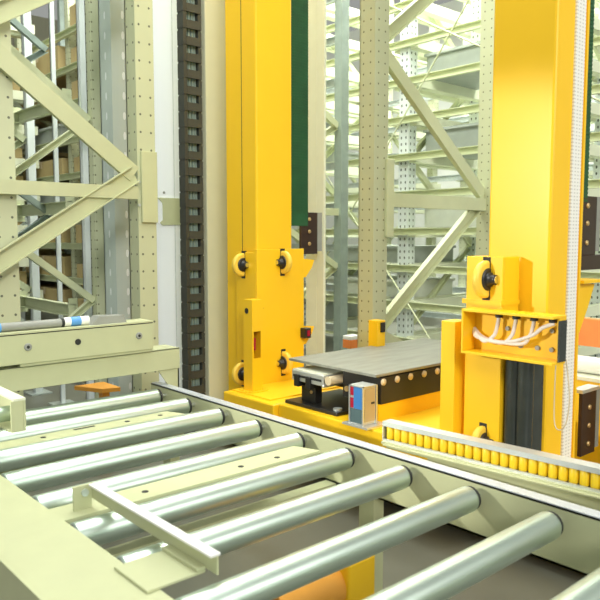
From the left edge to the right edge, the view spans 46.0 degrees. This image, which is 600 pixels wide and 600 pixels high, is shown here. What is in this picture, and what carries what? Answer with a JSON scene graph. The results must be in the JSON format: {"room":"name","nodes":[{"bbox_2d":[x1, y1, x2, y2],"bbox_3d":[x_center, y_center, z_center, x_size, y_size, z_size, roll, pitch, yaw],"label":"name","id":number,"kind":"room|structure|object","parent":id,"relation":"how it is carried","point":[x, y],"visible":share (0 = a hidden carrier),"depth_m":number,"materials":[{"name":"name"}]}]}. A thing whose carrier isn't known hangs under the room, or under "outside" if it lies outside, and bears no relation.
{"room":"distribution center","nodes":[
{"label":"distribution center","id":0,"kind":"room"},
{"bbox_2d":[11,15,81,248],"bbox_3d":[-8.648,-3.458,16.282,19.000,7.000,0.200,-5,7,-41],"label":"wall","id":1,"kind":"structure","parent":0,"point":[41,24],"depth_m":17.77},
{"bbox_2d":[20,61,76,90],"bbox_3d":[-3.413,-2.814,9.158,0.075,0.200,8.250,-5,7,-41],"label":"rail","id":2,"kind":"object","parent":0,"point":[71,67],"visible":0.02,"depth_m":8.48,"materials":[{"name":"metal"}]},
{"bbox_2d":[69,4,75,25],"bbox_3d":[-1.708,-3.321,8.335,1.542,0.240,1.273,-5,7,-41],"label":"carton","id":3,"kind":"object","parent":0,"point":[73,7],"visible":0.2,"depth_m":8.23,"materials":[{"name":"brown cardboard"}]},
{"bbox_2d":[71,46,76,62],"bbox_3d":[-1.707,-2.873,8.374,1.542,0.181,1.274,-5,7,-41],"label":"carton","id":4,"kind":"object","parent":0,"point":[73,50],"visible":0.15,"depth_m":8.27,"materials":[{"name":"brown cardboard"}]},
{"bbox_2d":[72,80,77,99],"bbox_3d":[-1.708,-2.473,8.411,1.542,0.218,1.272,-5,7,-41],"label":"carton","id":5,"kind":"object","parent":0,"point":[75,83],"visible":0.09,"depth_m":8.31,"materials":[{"name":"brown cardboard"}]},
{"bbox_2d":[74,156,79,171],"bbox_3d":[-1.716,-1.618,8.496,1.542,0.179,1.247,-5,7,-41],"label":"carton","id":6,"kind":"object","parent":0,"point":[76,159],"visible":0.16,"depth_m":8.38,"materials":[{"name":"brown cardboard"}]},
{"bbox_2d":[76,225,81,242],"bbox_3d":[-1.691,-0.799,8.542,1.542,0.220,1.321,-5,7,-41],"label":"carton","id":7,"kind":"object","parent":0,"point":[78,227],"visible":0.17,"depth_m":8.46,"materials":[{"name":"brown cardboard"}]},
{"bbox_2d":[77,264,82,277],"bbox_3d":[-1.701,-0.357,8.591,1.542,0.170,1.293,-5,7,-41],"label":"carton","id":8,"kind":"object","parent":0,"point":[79,266],"visible":0.16,"depth_m":8.50,"materials":[{"name":"brown cardboard"}]},
{"bbox_2d":[23,297,585,599],"bbox_3d":[-0.940,0.835,8.096,19.200,0.100,23.200,-5,7,-41],"label":"floor","id":9,"kind":"structure","parent":0,"point":[530,577],"depth_m":3.39,"materials":[{"name":"concrete"}]},
{"bbox_2d":[10,16,42,321],"bbox_3d":[-3.850,-1.995,8.875,1.110,5.400,0.340,-5,7,-41],"label":"frame","id":10,"kind":"object","parent":9,"relation":"on","point":[17,95],"visible":0.15,"depth_m":9.02,"materials":[{"name":"metal"}]},
{"bbox_2d":[19,271,26,289],"bbox_3d":[-4.258,-0.274,9.504,0.772,0.239,1.070,-5,7,-41],"label":"carton","id":11,"kind":"object","parent":10,"relation":"on","point":[22,274],"visible":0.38,"depth_m":9.33,"materials":[{"name":"brown cardboard"}]},
{"bbox_2d":[14,16,51,319],"bbox_3d":[-3.366,-2.123,10.301,1.525,5.400,0.200,-5,7,-41],"label":"frame","id":12,"kind":"object","parent":9,"relation":"on","point":[17,42],"visible":0.02,"depth_m":9.88,"materials":[{"name":"green paint"}]},
{"bbox_2d":[14,11,52,395],"bbox_3d":[-2.944,-1.758,6.214,1.320,5.400,0.200,-5,7,-41],"label":"frame","id":13,"kind":"object","parent":9,"relation":"on","point":[29,127],"visible":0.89,"depth_m":6.60,"materials":[{"name":"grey metal"}]},
{"bbox_2d":[20,290,76,315],"bbox_3d":[-2.229,0.048,6.220,0.075,0.200,1.100,-5,7,-41],"label":"rail","id":14,"kind":"object","parent":13,"relation":"attached to","point":[51,306],"visible":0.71,"depth_m":6.23,"materials":[{"name":"metal"}]},
{"bbox_2d":[10,1,74,405],"bbox_3d":[-2.549,-1.718,5.764,1.310,5.400,0.200,-5,7,-41],"label":"frame","id":15,"kind":"object","parent":9,"relation":"on","point":[15,23],"visible":0.41,"depth_m":6.10,"materials":[{"name":"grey metal"}]},
{"bbox_2d":[17,197,74,221],"bbox_3d":[-2.229,-0.788,6.146,0.075,0.200,1.100,-5,7,-41],"label":"rail","id":16,"kind":"object","parent":15,"relation":"attached to","point":[52,208],"visible":0.6,"depth_m":6.25,"materials":[{"name":"metal"}]},
{"bbox_2d":[11,0,106,397],"bbox_3d":[-1.978,-1.662,5.137,1.230,5.400,0.200,-5,7,-41],"label":"frame","id":17,"kind":"object","parent":9,"relation":"on","point":[96,300],"visible":0.58,"depth_m":5.45,"materials":[{"name":"beige metal"}]},
{"bbox_2d":[52,0,71,276],"bbox_3d":[-4.462,-2.232,11.531,1.525,5.400,0.200,-5,7,-41],"label":"frame","id":18,"kind":"object","parent":9,"relation":"on","point":[60,3],"visible":0.12,"depth_m":11.72,"materials":[{"name":"green paint"}]},
{"bbox_2d":[64,0,82,307],"bbox_3d":[-2.271,-2.013,9.072,1.525,5.400,0.200,-5,7,-41],"label":"frame","id":19,"kind":"object","parent":9,"relation":"on","point":[70,42],"visible":0.02,"depth_m":8.60,"materials":[{"name":"green paint"}]},
{"bbox_2d":[70,381,85,385],"bbox_3d":[-0.042,1.062,4.755,0.140,0.040,11.000,-5,7,-41],"label":"rail","id":20,"kind":"object","parent":9,"relation":"on","point":[84,382],"visible":0.02,"depth_m":7.16,"materials":[{"name":"metal"}]},
{"bbox_2d":[225,0,589,457],"bbox_3d":[0.690,-1.354,3.984,0.740,4.910,3.200,-5,7,-41],"label":"crane mast","id":21,"kind":"object","parent":20,"relation":"on","point":[540,62],"visible":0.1,"depth_m":3.25,"materials":[{"name":"metal"}]},
{"bbox_2d":[291,0,307,225],"bbox_3d":[-0.003,-2.091,4.990,0.160,3.120,0.011,-5,7,-41],"label":"belt","id":22,"kind":"object","parent":21,"relation":"hanging from","point":[299,8],"visible":0.99,"depth_m":5.05,"materials":[{"name":"rubber"}]},
{"bbox_2d":[299,212,321,253],"bbox_3d":[0.072,-0.494,5.234,0.060,0.305,0.220,5,7,42],"label":"clamp","id":23,"kind":"object","parent":22,"relation":"attached to","point":[310,236],"visible":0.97,"depth_m":5.22,"materials":[{"name":"brown metal"}]},
{"bbox_2d":[224,249,599,459],"bbox_3d":[0.549,0.318,4.085,0.975,1.202,2.455,-5,7,-41],"label":"carriage","id":24,"kind":"object","parent":21,"relation":"attached to","point":[494,358],"depth_m":3.33,"materials":[{"name":"yellow paint"}]},
{"bbox_2d":[300,327,310,338],"bbox_3d":[0.041,0.229,4.924,0.055,0.070,0.058,-5,7,-41],"label":"switch","id":25,"kind":"object","parent":24,"relation":"attached to","point":[305,332],"depth_m":4.91,"materials":[{"name":"black paint"}]},
{"bbox_2d":[342,382,381,429],"bbox_3d":[0.340,0.548,3.721,0.155,0.217,0.180,-5,7,-41],"label":"sensor","id":26,"kind":"object","parent":24,"relation":"on","point":[363,396],"visible":0.98,"depth_m":3.68,"materials":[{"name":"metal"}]},
{"bbox_2d":[285,338,440,416],"bbox_3d":[0.625,0.466,4.405,1.335,0.261,0.709,-5,7,-41],"label":"platform","id":27,"kind":"object","parent":24,"relation":"on","point":[401,370],"visible":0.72,"depth_m":4.08,"materials":[{"name":"black paint"}]},
{"bbox_2d":[461,307,566,365],"bbox_3d":[0.915,0.151,3.051,0.106,0.202,0.452,-5,7,-41],"label":"cable tray","id":28,"kind":"object","parent":24,"relation":"on","point":[494,332],"depth_m":3.05,"materials":[{"name":"yellow metal"}]},
{"bbox_2d":[577,384,599,456],"bbox_3d":[1.552,0.650,3.838,0.220,0.363,0.068,-5,7,-41],"label":"clamp","id":29,"kind":"object","parent":24,"relation":"attached to","point":[589,394],"visible":1,"depth_m":3.80,"materials":[{"name":"brown metal"}]},
{"bbox_2d":[583,0,594,201],"bbox_3d":[1.401,-1.953,3.442,0.197,3.120,0.011,-5,7,-41],"label":"belt","id":30,"kind":"object","parent":21,"relation":"hanging from","point":[592,3],"visible":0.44,"depth_m":3.57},
{"bbox_2d":[581,196,599,269],"bbox_3d":[1.551,-0.354,3.754,0.505,0.380,0.078,-5,7,-41],"label":"clamp","id":31,"kind":"object","parent":30,"relation":"attached to","point":[590,260],"visible":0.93,"depth_m":3.68,"materials":[{"name":"brown metal"}]},
{"bbox_2d":[0,0,158,396],"bbox_3d":[-1.509,-1.608,4.526,1.294,5.400,0.240,-5,7,-41],"label":"frame","id":32,"kind":"object","parent":9,"relation":"on","point":[136,180],"visible":0.74,"depth_m":4.64,"materials":[{"name":"beige metal"}]},
{"bbox_2d":[75,0,94,399],"bbox_3d":[-2.164,-1.680,5.332,1.310,5.400,0.200,-5,7,-41],"label":"frame","id":33,"kind":"object","parent":9,"relation":"on","point":[80,12],"visible":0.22,"depth_m":5.72,"materials":[{"name":"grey metal"}]},
{"bbox_2d":[13,88,71,129],"bbox_3d":[-2.229,-1.625,6.071,0.075,0.200,1.100,-5,7,-41],"label":"rail","id":34,"kind":"object","parent":33,"relation":"attached to","point":[37,111],"visible":0.56,"depth_m":6.26,"materials":[{"name":"metal"}]},
{"bbox_2d":[74,382,120,397],"bbox_3d":[-1.279,0.825,4.485,0.200,0.560,0.230,-5,7,-41],"label":"ledge","id":35,"kind":"object","parent":9,"relation":"on","point":[104,389],"visible":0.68,"depth_m":4.46,"materials":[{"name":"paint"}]},
{"bbox_2d":[98,0,131,395],"bbox_3d":[-1.763,-1.644,4.927,1.270,5.400,0.200,-5,7,-41],"label":"frame","id":36,"kind":"object","parent":9,"relation":"on","point":[111,22],"visible":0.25,"depth_m":5.26,"materials":[{"name":"metal"}]},
{"bbox_2d":[152,0,182,387],"bbox_3d":[-1.077,-1.302,5.595,0.460,4.600,0.360,-5,7,-41],"label":"steel post","id":37,"kind":"object","parent":9,"relation":"on","point":[165,60],"visible":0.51,"depth_m":5.45,"materials":[{"name":"metal"}]},
{"bbox_2d":[177,0,205,433],"bbox_3d":[-0.795,-1.313,5.135,0.195,4.705,0.160,-5,7,-41],"label":"chain","id":38,"kind":"object","parent":9,"relation":"on","point":[189,51],"visible":0.94,"depth_m":5.15,"materials":[{"name":"black plastic"}]},
{"bbox_2d":[200,0,228,399],"bbox_3d":[-0.674,-1.427,5.313,0.215,4.900,0.200,-5,7,-41],"label":"steel post","id":39,"kind":"object","parent":9,"relation":"on","point":[212,15],"visible":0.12,"depth_m":5.28,"materials":[{"name":"metal"}]},
{"bbox_2d":[0,381,599,599],"bbox_3d":[-0.233,0.932,2.396,1.590,0.718,3.484,-5,7,-41],"label":"conveyor","id":40,"kind":"object","parent":9,"relation":"on","point":[49,550],"depth_m":2.34,"materials":[{"name":"metal"}]},
{"bbox_2d":[0,386,25,432],"bbox_3d":[-1.314,0.478,2.785,0.260,0.249,0.570,-5,7,-41],"label":"bracket","id":41,"kind":"object","parent":40,"relation":"on","point":[12,405],"visible":1,"depth_m":2.65,"materials":[{"name":"metal"}]},
{"bbox_2d":[0,344,179,391],"bbox_3d":[-1.302,0.508,3.691,1.472,0.392,0.160,-5,7,-41],"label":"frame","id":42,"kind":"object","parent":40,"relation":"on","point":[164,359],"visible":0.84,"depth_m":3.75,"materials":[{"name":"beige paint"}]},
{"bbox_2d":[0,318,152,366],"bbox_3d":[-1.336,0.234,3.578,1.265,0.174,0.147,-5,7,-41],"label":"bar","id":43,"kind":"object","parent":42,"relation":"on","point":[23,348],"visible":1,"depth_m":3.64,"materials":[{"name":"beige paint"}]},
{"bbox_2d":[0,314,125,332],"bbox_3d":[-1.295,0.122,3.609,0.860,0.051,0.080,-5,7,-41],"label":"rod","id":44,"kind":"object","parent":43,"relation":"on","point":[110,318],"visible":1,"depth_m":3.65,"materials":[{"name":"grey plastic"}]},
{"bbox_2d":[381,419,599,510],"bbox_3d":[0.917,0.621,2.417,1.554,0.145,0.085,5,7,43],"label":"rail","id":45,"kind":"object","parent":40,"relation":"attached to","point":[572,480],"visible":1,"depth_m":2.57,"materials":[{"name":"metal"}]},
{"bbox_2d":[306,0,325,365],"bbox_3d":[0.150,-1.482,5.370,0.100,5.000,0.200,-5,7,-41],"label":"steel post","id":46,"kind":"object","parent":9,"relation":"on","point":[316,277],"visible":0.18,"depth_m":5.36,"materials":[{"name":"metal"}]},
{"bbox_2d":[291,0,348,350],"bbox_3d":[-0.081,-1.794,6.614,1.525,5.400,0.200,-5,7,-41],"label":"frame","id":47,"kind":"object","parent":9,"relation":"on","point":[339,123],"visible":0.3,"depth_m":7.06,"materials":[{"name":"beige metal"}]},
{"bbox_2d":[21,24,75,53],"bbox_3d":[-3.413,-3.232,9.121,0.075,0.200,8.250,-5,7,-41],"label":"rail","id":48,"kind":"object","parent":47,"relation":"attached to","point":[71,30],"visible":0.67,"depth_m":8.52,"materials":[{"name":"metal"}]},
{"bbox_2d":[22,136,78,155],"bbox_3d":[-3.413,-1.977,9.233,0.075,0.200,8.250,-5,7,-41],"label":"rail","id":49,"kind":"object","parent":47,"relation":"attached to","point":[73,139],"visible":0.22,"depth_m":8.64,"materials":[{"name":"metal"}]},
{"bbox_2d":[24,171,79,181],"bbox_3d":[-3.413,-1.559,9.270,0.075,0.200,8.250,-5,7,-41],"label":"rail","id":50,"kind":"object","parent":47,"relation":"attached to","point":[74,175],"visible":0.12,"depth_m":8.70,"materials":[{"name":"metal"}]},
{"bbox_2d":[27,273,82,284],"bbox_3d":[-3.413,-0.304,9.382,0.075,0.200,8.250,-5,7,-41],"label":"rail","id":51,"kind":"object","parent":47,"relation":"attached to","point":[76,280],"visible":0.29,"depth_m":9.14,"materials":[{"name":"metal"}]},
{"bbox_2d":[40,243,81,249],"bbox_3d":[-3.413,-0.722,9.344,0.075,0.200,8.250,-5,7,-41],"label":"rail","id":52,"kind":"object","parent":47,"relation":"attached to","point":[47,245],"visible":0.12,"depth_m":8.79,"materials":[{"name":"metal"}]},
{"bbox_2d":[291,244,333,250],"bbox_3d":[-2.280,-0.811,10.346,0.075,0.200,8.250,-5,7,-41],"label":"rail","id":53,"kind":"object","parent":47,"relation":"attached to","point":[329,247],"visible":0.02,"depth_m":7.48,"materials":[{"name":"metal"}]},
{"bbox_2d":[48,228,70,242],"bbox_3d":[-2.810,-0.914,9.796,1.542,0.227,1.252,-5,7,-41],"label":"carton","id":54,"kind":"object","parent":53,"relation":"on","point":[65,236],"visible":0.08,"depth_m":8.87,"materials":[{"name":"brown cardboard"}]},
{"bbox_2d":[304,282,333,291],"bbox_3d":[-2.280,-0.393,10.383,0.075,0.200,8.250,-5,7,-41],"label":"rail","id":55,"kind":"object","parent":47,"relation":"attached to","point":[329,287],"visible":0.02,"depth_m":7.49,"materials":[{"name":"metal"}]},
{"bbox_2d":[39,248,63,254],"bbox_3d":[-5.001,-0.743,12.291,1.542,0.283,1.248,-5,7,-41],"label":"carton","id":56,"kind":"object","parent":55,"relation":"on","point":[42,251],"visible":0.15,"depth_m":12.06,"materials":[{"name":"brown cardboard"}]},
{"bbox_2d":[26,254,82,275],"bbox_3d":[-2.803,-0.506,9.825,1.542,0.249,1.274,-5,7,-41],"label":"carton","id":57,"kind":"object","parent":55,"relation":"on","point":[49,258],"visible":0.27,"depth_m":9.05,"materials":[{"name":"brown cardboard"}]},
{"bbox_2d":[304,320,333,330],"bbox_3d":[-2.280,0.025,10.421,0.075,0.200,8.250,-5,7,-41],"label":"rail","id":58,"kind":"object","parent":47,"relation":"attached to","point":[328,326],"visible":0.02,"depth_m":7.53,"materials":[{"name":"metal"}]},
{"bbox_2d":[29,283,71,302],"bbox_3d":[-2.803,-0.089,9.863,1.542,0.252,1.272,-5,7,-41],"label":"carton","id":59,"kind":"object","parent":58,"relation":"on","point":[49,290],"visible":0.25,"depth_m":9.19,"materials":[{"name":"brown cardboard"}]},
{"bbox_2d":[326,162,333,170],"bbox_3d":[-2.280,-1.648,10.271,0.075,0.200,8.250,-5,7,-41],"label":"rail","id":60,"kind":"object","parent":47,"relation":"attached to","point":[329,166],"visible":0.02,"depth_m":7.37,"materials":[{"name":"metal"}]},
{"bbox_2d":[23,158,68,182],"bbox_3d":[-2.787,-1.737,9.697,1.542,0.204,1.322,-5,7,-41],"label":"carton","id":61,"kind":"object","parent":60,"relation":"on","point":[45,169],"visible":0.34,"depth_m":9.01,"materials":[{"name":"brown cardboard"}]},
{"bbox_2d":[326,203,333,207],"bbox_3d":[-2.280,-1.230,10.309,0.075,0.200,8.250,-5,7,-41],"label":"rail","id":62,"kind":"object","parent":47,"relation":"attached to","point":[330,205],"visible":0.02,"depth_m":7.41,"materials":[{"name":"metal"}]},
{"bbox_2d":[26,196,64,204],"bbox_3d":[-2.793,-1.353,9.740,1.540,0.271,1.300,-5,7,-41],"label":"storage tote","id":63,"kind":"object","parent":62,"relation":"on","point":[43,199],"visible":0.04,"depth_m":9.15,"materials":[{"name":"grey plastic"}]},
{"bbox_2d":[326,36,334,47],"bbox_3d":[-2.280,-2.903,10.160,0.075,0.200,8.250,-5,7,-41],"label":"rail","id":64,"kind":"object","parent":47,"relation":"attached to","point":[330,41],"visible":0.02,"depth_m":7.25,"materials":[{"name":"metal"}]},
{"bbox_2d":[36,45,77,89],"bbox_3d":[-2.798,-3.040,9.594,1.542,0.297,1.288,-5,7,-41],"label":"carton","id":65,"kind":"object","parent":64,"relation":"on","point":[43,62],"visible":0.22,"depth_m":8.86,"materials":[{"name":"brown cardboard"}]},
{"bbox_2d":[326,78,334,88],"bbox_3d":[-2.280,-2.485,10.197,0.075,0.200,8.250,-5,7,-41],"label":"rail","id":66,"kind":"object","parent":47,"relation":"attached to","point":[330,83],"visible":0.02,"depth_m":7.29,"materials":[{"name":"metal"}]},
{"bbox_2d":[13,106,60,129],"bbox_3d":[-3.881,-2.716,10.848,1.542,0.270,1.324,-5,7,-41],"label":"carton","id":67,"kind":"object","parent":66,"relation":"on","point":[38,123],"visible":0.02,"depth_m":10.24,"materials":[{"name":"brown cardboard"}]},
{"bbox_2d":[273,556,374,599],"bbox_3d":[0.054,1.103,2.495,0.450,0.360,0.260,-5,7,-41],"label":"motor","id":68,"kind":"object","parent":9,"relation":"on","point":[356,581],"visible":0.43,"depth_m":2.47,"materials":[{"name":"orange metal"}]},
{"bbox_2d":[326,23,358,239],"bbox_3d":[0.896,-2.576,14.260,1.500,5.600,0.340,-5,7,-41],"label":"frame","id":69,"kind":"object","parent":9,"relation":"on","point":[352,100],"visible":0.02,"depth_m":14.19,"materials":[{"name":"green paint"}]},
{"bbox_2d":[304,3,390,348],"bbox_3d":[0.646,-2.077,9.786,1.550,5.400,0.340,-5,7,-41],"label":"frame","id":70,"kind":"object","parent":9,"relation":"on","point":[354,46],"visible":0.05,"depth_m":9.61,"materials":[{"name":"green paint"}]},
{"bbox_2d":[325,301,357,318],"bbox_3d":[0.061,0.098,10.566,0.950,0.229,1.450,-5,7,-41],"label":"storage tote","id":71,"kind":"object","parent":70,"relation":"on","point":[352,308],"visible":0.02,"depth_m":10.00,"materials":[{"name":"grey plastic"}]},
{"bbox_2d":[326,149,358,167],"bbox_3d":[0.061,-2.000,10.379,0.950,0.243,1.450,-5,7,-41],"label":"storage tote","id":72,"kind":"object","parent":70,"relation":"on","point":[351,155],"visible":0.04,"depth_m":10.00,"materials":[{"name":"grey plastic"}]},
{"bbox_2d":[343,334,356,348],"bbox_3d":[0.457,0.628,6.248,0.130,0.640,0.100,-5,7,-41],"label":"warning light","id":73,"kind":"object","parent":9,"relation":"on","point":[349,341],"visible":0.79,"depth_m":6.18,"materials":[{"name":"orange plastic"}]},
{"bbox_2d":[326,175,430,338],"bbox_3d":[0.542,-0.847,7.253,0.016,3.410,3.012,-5,7,-41],"label":"tension rod","id":74,"kind":"object","parent":9,"relation":"on","point":[326,175],"visible":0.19,"depth_m":6.86,"materials":[{"name":"green paint"}]},
{"bbox_2d":[326,0,468,254],"bbox_3d":[0.602,-1.051,7.288,0.016,3.810,3.012,-5,7,-41],"label":"tension rod","id":75,"kind":"object","parent":9,"relation":"on","point":[467,0],"visible":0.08,"depth_m":6.54,"materials":[{"name":"green paint"}]},
{"bbox_2d":[386,0,440,311],"bbox_3d":[2.025,-2.463,12.994,1.500,5.600,0.340,-5,7,-41],"label":"frame","id":76,"kind":"object","parent":9,"relation":"on","point":[433,104],"visible":0.1,"depth_m":12.92,"materials":[{"name":"green paint"}]},
{"bbox_2d":[357,0,494,347],"bbox_3d":[1.059,-1.688,5.424,1.645,5.400,0.200,-5,7,-41],"label":"frame","id":77,"kind":"object","parent":9,"relation":"on","point":[377,199],"visible":0.59,"depth_m":5.06,"materials":[{"name":"beige metal"}]},
{"bbox_2d":[390,5,599,101],"bbox_3d":[1.641,-2.088,5.974,0.016,1.714,3.008,-5,7,-41],"label":"tension rod","id":78,"kind":"object","parent":77,"relation":"attached to","point":[427,22],"visible":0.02,"depth_m":6.30,"materials":[{"name":"green paint"}]},
{"bbox_2d":[391,0,480,339],"bbox_3d":[1.741,-1.967,8.557,1.550,5.400,0.340,-5,7,-41],"label":"frame","id":79,"kind":"object","parent":9,"relation":"on","point":[440,16],"visible":0.45,"depth_m":8.25,"materials":[{"name":"metal"}]},
{"bbox_2d":[326,274,454,296],"bbox_3d":[1.156,-0.199,9.300,0.950,0.205,1.450,-5,7,-41],"label":"storage tote","id":80,"kind":"object","parent":79,"relation":"on","point":[430,283],"visible":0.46,"depth_m":8.94,"materials":[{"name":"plastic"}]},
{"bbox_2d":[326,245,455,262],"bbox_3d":[1.156,-0.615,9.263,0.950,0.201,1.450,-5,7,-41],"label":"storage tote","id":81,"kind":"object","parent":79,"relation":"on","point":[422,252],"visible":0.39,"depth_m":8.69,"materials":[{"name":"grey plastic"}]},
{"bbox_2d":[425,208,475,227],"bbox_3d":[2.251,-0.958,7.994,0.950,0.270,1.450,-5,7,-41],"label":"storage tote","id":82,"kind":"object","parent":79,"relation":"on","point":[434,218],"visible":0.07,"depth_m":8.04,"materials":[{"name":"plastic"}]},
{"bbox_2d":[423,122,478,159],"bbox_3d":[2.251,-1.798,7.919,0.950,0.276,1.450,-5,7,-41],"label":"storage tote","id":83,"kind":"object","parent":79,"relation":"on","point":[463,135],"visible":0.32,"depth_m":7.81,"materials":[{"name":"grey plastic"}]},
{"bbox_2d":[424,41,479,89],"bbox_3d":[2.251,-2.638,7.844,0.950,0.284,1.450,-5,7,-41],"label":"storage tote","id":84,"kind":"object","parent":79,"relation":"on","point":[469,53],"visible":0.25,"depth_m":7.87,"materials":[{"name":"grey plastic"}]},
{"bbox_2d":[453,3,470,314],"bbox_3d":[3.153,-2.350,11.727,1.500,5.600,0.340,-5,7,-41],"label":"frame","id":85,"kind":"object","parent":9,"relation":"on","point":[467,11],"visible":0.06,"depth_m":11.36,"materials":[{"name":"green paint"}]},
{"bbox_2d":[578,0,599,357],"bbox_3d":[2.836,-1.858,7.327,1.550,5.400,0.340,-5,7,-41],"label":"frame","id":86,"kind":"object","parent":9,"relation":"on","point":[593,310],"visible":0.07,"depth_m":7.55,"materials":[{"name":"green paint"}]},
{"bbox_2d":[578,317,599,347],"bbox_3d":[1.981,0.626,4.304,0.080,0.990,1.500,-5,7,-41],"label":"crossbeam","id":87,"kind":"object","parent":9,"relation":"on","point":[589,334],"visible":0.02,"depth_m":4.40,"materials":[{"name":"metal"}]},
{"bbox_2d":[588,7,598,283],"bbox_3d":[4.282,-2.237,10.461,1.500,5.600,0.340,-5,7,-41],"label":"frame","id":88,"kind":"object","parent":9,"relation":"on","point":[596,13],"visible":0.02,"depth_m":10.17,"materials":[{"name":"green paint"}]},
{"bbox_3d":[-3.735,-2.515,14.703,1.550,5.400,0.340,-5,7,-41],"label":"frame","id":89,"kind":"object","parent":9,"relation":"on","visible":0},
{"bbox_2d":[326,0,413,33],"bbox_3d":[-0.463,-3.459,9.749,0.075,0.200,11.600,-5,7,-41],"label":"rail","id":90,"kind":"object","parent":89,"relation":"attached to","point":[402,5],"visible":0.02,"depth_m":8.42,"materials":[{"name":"metal"}]},
{"bbox_2d":[325,329,414,340],"bbox_3d":[-0.463,0.306,10.084,0.075,0.200,11.600,-5,7,-41],"label":"rail","id":91,"kind":"object","parent":89,"relation":"attached to","point":[348,330],"visible":0.02,"depth_m":8.81,"materials":[{"name":"metal"}]},
{"bbox_2d":[295,227,475,234],"bbox_3d":[-0.463,-0.949,9.973,0.075,0.200,11.600,-5,7,-41],"label":"rail","id":92,"kind":"object","parent":89,"relation":"attached to","point":[470,230],"visible":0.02,"depth_m":7.96,"materials":[{"name":"metal"}]},
{"bbox_2d":[326,19,480,67],"bbox_3d":[-0.463,-3.040,9.786,0.075,0.200,11.600,-5,7,-41],"label":"rail","id":93,"kind":"object","parent":89,"relation":"attached to","point":[473,25],"visible":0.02,"depth_m":7.73,"materials":[{"name":"metal"}]},
{"bbox_2d":[304,294,599,318],"bbox_3d":[-0.463,-0.112,10.047,0.075,0.200,11.600,-5,7,-41],"label":"rail","id":94,"kind":"object","parent":89,"relation":"attached to","point":[414,305],"visible":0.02,"depth_m":7.94,"materials":[{"name":"metal"}]},
{"bbox_2d":[326,36,599,101],"bbox_3d":[-0.463,-2.622,9.823,0.075,0.200,11.600,-5,7,-41],"label":"rail","id":95,"kind":"object","parent":89,"relation":"attached to","point":[473,67],"visible":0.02,"depth_m":7.61,"materials":[{"name":"metal"}]},
{"bbox_2d":[326,131,599,166],"bbox_3d":[-0.463,-1.785,9.898,0.075,0.200,11.600,-5,7,-41],"label":"rail","id":96,"kind":"object","parent":89,"relation":"attached to","point":[594,136],"visible":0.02,"depth_m":7.79,"materials":[{"name":"metal"}]},
{"bbox_2d":[326,263,599,278],"bbox_3d":[-0.463,-0.530,10.010,0.075,0.200,11.600,-5,7,-41],"label":"rail","id":97,"kind":"object","parent":89,"relation":"attached to","point":[353,266],"visible":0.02,"depth_m":7.78,"materials":[{"name":"metal"}]},
{"bbox_2d":[326,179,599,202],"bbox_3d":[-0.463,-1.367,9.935,0.075,0.200,11.600,-5,7,-41],"label":"rail","id":98,"kind":"object","parent":89,"relation":"attached to","point":[592,183],"visible":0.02,"depth_m":7.68,"materials":[{"name":"metal"}]},
{"bbox_2d":[329,84,599,135],"bbox_3d":[-0.463,-2.204,9.861,0.075,0.200,11.600,-5,7,-41],"label":"rail","id":99,"kind":"object","parent":89,"relation":"attached to","point":[469,109],"visible":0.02,"depth_m":7.61,"materials":[{"name":"metal"}]},
{"bbox_3d":[5.410,-2.124,9.194,1.500,5.600,0.340,-5,7,-41],"label":"frame","id":100,"kind":"object","parent":9,"relation":"on","visible":0},
{"bbox_2d":[326,66,426,94],"bbox_3d":[1.466,-3.863,12.371,0.075,0.200,11.000,-5,7,-41],"label":"rail","id":101,"kind":"object","parent":100,"relation":"attached to","point":[422,70],"visible":0.02,"depth_m":12.20,"materials":[{"name":"metal"}]},
{"bbox_2d":[332,97,431,116],"bbox_3d":[1.466,-3.415,12.411,0.075,0.200,11.000,-5,7,-41],"label":"rail","id":102,"kind":"object","parent":100,"relation":"attached to","point":[395,102],"visible":0.02,"depth_m":12.22,"materials":[{"name":"metal"}]},
{"bbox_2d":[386,307,461,319],"bbox_3d":[1.466,0.171,12.730,0.075,0.200,11.000,-5,7,-41],"label":"rail","id":103,"kind":"object","parent":100,"relation":"attached to","point":[426,313],"visible":0.02,"depth_m":11.76,"materials":[{"name":"metal"}]},
{"bbox_2d":[330,164,592,188],"bbox_3d":[1.466,-2.070,12.531,0.075,0.200,11.000,-5,7,-41],"label":"rail","id":104,"kind":"object","parent":100,"relation":"attached to","point":[446,177],"visible":0.02,"depth_m":11.62,"materials":[{"name":"metal"}]},
{"bbox_2d":[351,96,595,136],"bbox_3d":[1.466,-2.967,12.451,0.075,0.200,11.000,-5,7,-41],"label":"rail","id":105,"kind":"object","parent":100,"relation":"attached to","point":[463,119],"visible":0.02,"depth_m":11.31,"materials":[{"name":"metal"}]},
{"bbox_2d":[291,0,595,293],"bbox_3d":[6.165,-3.261,14.062,0.200,7.000,23.200,-5,7,-41],"label":"wall","id":106,"kind":"structure","parent":0,"point":[454,5],"depth_m":17.62,"materials":[{"name":"white paint"}]},
{"bbox_2d":[574,355,599,463],"bbox_3d":[1.725,0.731,4.186,0.290,0.800,0.670,-5,7,-41],"label":"carriage","id":107,"kind":"object","parent":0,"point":[588,368],"visible":0.19,"depth_m":4.09,"materials":[{"name":"yellow paint"}]},
{"bbox_3d":[-2.280,-2.066,10.234,0.075,0.200,8.250,-5,7,-41],"label":"rail","id":108,"kind":"object","parent":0,"visible":0},
{"bbox_2d":[14,138,67,161],"bbox_3d":[-3.910,-2.272,10.921,1.542,0.212,1.236,-5,7,-41],"label":"carton","id":109,"kind":"object","parent":108,"relation":"on","point":[49,156],"visible":0.03,"depth_m":10.49,"materials":[{"name":"brown cardboard"}]},
{"bbox_2d":[24,124,79,153],"bbox_3d":[-2.807,-2.156,9.685,1.540,0.200,1.257,-5,7,-41],"label":"storage tote","id":110,"kind":"object","parent":108,"relation":"on","point":[44,135],"visible":0.21,"depth_m":9.11,"materials":[{"name":"grey plastic"}]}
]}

